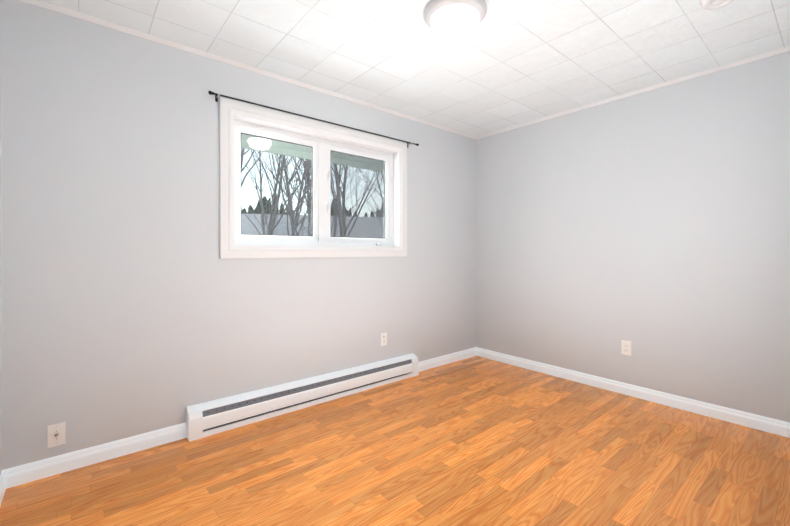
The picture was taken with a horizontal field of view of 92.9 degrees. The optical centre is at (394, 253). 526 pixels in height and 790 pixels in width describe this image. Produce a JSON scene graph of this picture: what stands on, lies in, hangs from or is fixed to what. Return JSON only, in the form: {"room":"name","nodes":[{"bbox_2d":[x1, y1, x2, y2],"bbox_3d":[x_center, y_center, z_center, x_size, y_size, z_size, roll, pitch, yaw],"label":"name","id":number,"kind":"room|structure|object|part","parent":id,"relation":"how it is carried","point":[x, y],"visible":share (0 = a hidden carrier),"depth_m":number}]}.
{"room":"empty bedroom","nodes":[
{"label":"empty bedroom","id":0,"kind":"room"},
{"bbox_2d":[0,79,1,474],"bbox_3d":[-0.721,-0.058,0.311,0.120,2.400,4.120,0,0,-40],"label":"wall","id":1,"kind":"structure","parent":0,"point":[0,309],"depth_m":1.79},
{"bbox_2d":[0,468,11,505],"bbox_3d":[-1.310,1.094,1.122,0.013,0.090,1.808,0,0,-40],"label":"baseboard","id":2,"kind":"structure","parent":1,"relation":"attached to","point":[6,474],"depth_m":1.80},
{"bbox_2d":[0,0,475,469],"bbox_3d":[-0.551,-0.070,3.036,3.640,2.400,0.160,0,0,-40],"label":"wall","id":3,"kind":"structure","parent":0,"point":[133,304],"depth_m":2.21},
{"bbox_2d":[47,422,65,447],"bbox_3d":[-1.740,0.935,1.929,0.070,0.114,0.016,0,0,-40],"label":"outlet","id":4,"kind":"object","parent":3,"relation":"attached to","point":[56,434],"visible":1,"depth_m":1.93},
{"bbox_2d":[12,422,185,486],"bbox_3d":[-1.577,1.089,2.068,0.758,0.090,0.013,0,0,-40],"label":"baseboard","id":5,"kind":"structure","parent":3,"relation":"attached to","point":[31,471],"depth_m":2.02},
{"bbox_2d":[20,0,476,139],"bbox_3d":[-0.492,-1.259,2.960,3.640,0.022,0.022,0,0,-40],"label":"crown molding","id":6,"kind":"structure","parent":3,"relation":"attached to","point":[59,9],"depth_m":2.39},
{"bbox_2d":[241,134,383,171],"bbox_3d":[-0.775,-1.042,3.330,2.800,0.260,0.574,0,0,-40],"label":"soffit","id":7,"kind":"structure","parent":3,"relation":"attached to","point":[260,145],"depth_m":3.44},
{"bbox_2d":[219,97,406,258],"bbox_3d":[-0.547,-0.490,2.991,1.621,1.044,0.130,0,0,-40],"label":"window","id":8,"kind":"structure","parent":3,"relation":"in","point":[229,109],"depth_m":2.80},
{"bbox_2d":[208,91,418,147],"bbox_3d":[-0.485,-1.006,2.939,1.807,0.052,0.065,0,0,-40],"label":"curtain rod","id":9,"kind":"object","parent":3,"relation":"attached to","point":[218,95],"visible":1,"depth_m":2.72},
{"bbox_2d":[234,115,398,246],"bbox_3d":[-0.569,-0.490,3.017,1.467,0.890,0.158,0,0,-40],"label":"liner","id":10,"kind":"object","parent":3,"relation":"in","point":[395,198],"visible":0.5,"depth_m":3.42},
{"bbox_2d":[235,120,392,245],"bbox_3d":[-0.592,-0.490,3.045,1.437,0.860,0.070,0,0,-40],"label":"window unit","id":11,"kind":"structure","parent":10,"relation":"in","point":[322,148],"depth_m":2.99},
{"bbox_3d":[-0.587,-0.490,3.039,1.293,0.716,0.006,0,0,-40],"label":"window gasket","id":12,"kind":"part","parent":11,"relation":"part of"},
{"bbox_2d":[328,170,386,245],"bbox_3d":[-0.307,-0.371,3.213,0.589,0.604,0.047,0,0,-40],"label":"hardware piece","id":13,"kind":"object","parent":11,"relation":"attached to","point":[379,244],"visible":0.98,"depth_m":3.04},
{"bbox_2d":[330,150,385,237],"bbox_3d":[-0.308,-0.491,3.259,0.599,0.732,0.001,0,0,-40],"label":"screen","id":14,"kind":"object","parent":11,"relation":"attached to","point":[355,188],"visible":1,"depth_m":3.24},
{"bbox_2d":[381,332,386,345],"bbox_3d":[-0.098,0.757,3.309,0.070,0.114,0.007,0,0,-40],"label":"outlet","id":15,"kind":"object","parent":3,"relation":"attached to","point":[383,339],"visible":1,"depth_m":3.31},
{"bbox_2d":[419,347,475,371],"bbox_3d":[0.522,1.081,3.825,0.908,0.090,0.013,0,0,-40],"label":"baseboard","id":16,"kind":"structure","parent":3,"relation":"attached to","point":[449,358],"depth_m":3.82},
{"bbox_2d":[0,356,789,525],"bbox_3d":[0.721,1.197,1.523,3.940,0.120,4.120,0,0,-40],"label":"floor","id":17,"kind":"structure","parent":0,"point":[476,441],"depth_m":1.98},
{"bbox_2d":[186,353,418,441],"bbox_3d":[-0.535,1.036,2.897,1.900,0.188,0.077,0,0,-40],"label":"heater","id":18,"kind":"object","parent":17,"relation":"on","point":[208,418],"visible":1,"depth_m":2.69},
{"bbox_2d":[41,0,789,136],"bbox_3d":[0.721,-1.323,1.512,3.940,0.120,4.120,0,0,-40],"label":"ceiling","id":19,"kind":"structure","parent":0,"point":[508,63],"depth_m":2.28},
{"bbox_2d":[423,0,486,43],"bbox_3d":[0.314,-1.184,1.967,0.328,0.163,0.328,0,0,-40],"label":"ceiling light","id":20,"kind":"object","parent":19,"relation":"attached to","point":[452,21],"visible":1,"depth_m":1.89},
{"bbox_2d":[700,0,733,9],"bbox_3d":[1.587,-1.245,1.833,0.148,0.039,0.148,0,0,-40],"label":"smoke detector","id":21,"kind":"object","parent":19,"relation":"attached to","point":[711,4],"visible":0.98,"depth_m":1.85},
{"bbox_2d":[476,51,789,422],"bbox_3d":[1.763,-0.071,3.201,0.120,2.400,2.878,0,0,-40],"label":"wall","id":22,"kind":"structure","parent":0,"point":[653,226],"depth_m":2.85},
{"bbox_2d":[621,340,630,355],"bbox_3d":[1.849,0.756,3.002,0.007,0.114,0.070,0,0,-40],"label":"outlet","id":23,"kind":"object","parent":22,"relation":"attached to","point":[625,347],"visible":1,"depth_m":3.00},
{"bbox_2d":[476,347,789,437],"bbox_3d":[1.716,1.084,3.160,0.013,0.090,2.568,0,0,-40],"label":"baseboard","id":24,"kind":"structure","parent":22,"relation":"attached to","point":[782,428],"depth_m":2.85},
{"bbox_2d":[477,46,789,138],"bbox_3d":[1.727,-1.260,3.127,0.022,0.022,2.520,0,0,-40],"label":"crown molding","id":25,"kind":"structure","parent":22,"relation":"attached to","point":[786,49],"depth_m":2.84},
{"label":"outside","id":26,"kind":"structure","parent":0,"visible":0},
{"bbox_2d":[241,213,383,242],"bbox_3d":[-4.705,0.794,16.309,16.000,4.950,8.000,0,0,-16],"label":"house","id":27,"kind":"structure","parent":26,"point":[249,228],"depth_m":15.49},
{"bbox_2d":[241,194,383,216],"bbox_3d":[-2.426,-0.288,19.990,14.588,6.680,9.742,0,0,-40],"label":"evergreen trees","id":28,"kind":"object","parent":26,"point":[258,206],"depth_m":20.34},
{"bbox_2d":[241,148,383,236],"bbox_3d":[-2.175,-2.154,10.791,12.141,10.521,11.907,0,0,-40],"label":"trees","id":29,"kind":"object","parent":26,"point":[290,198],"depth_m":13.02}
]}

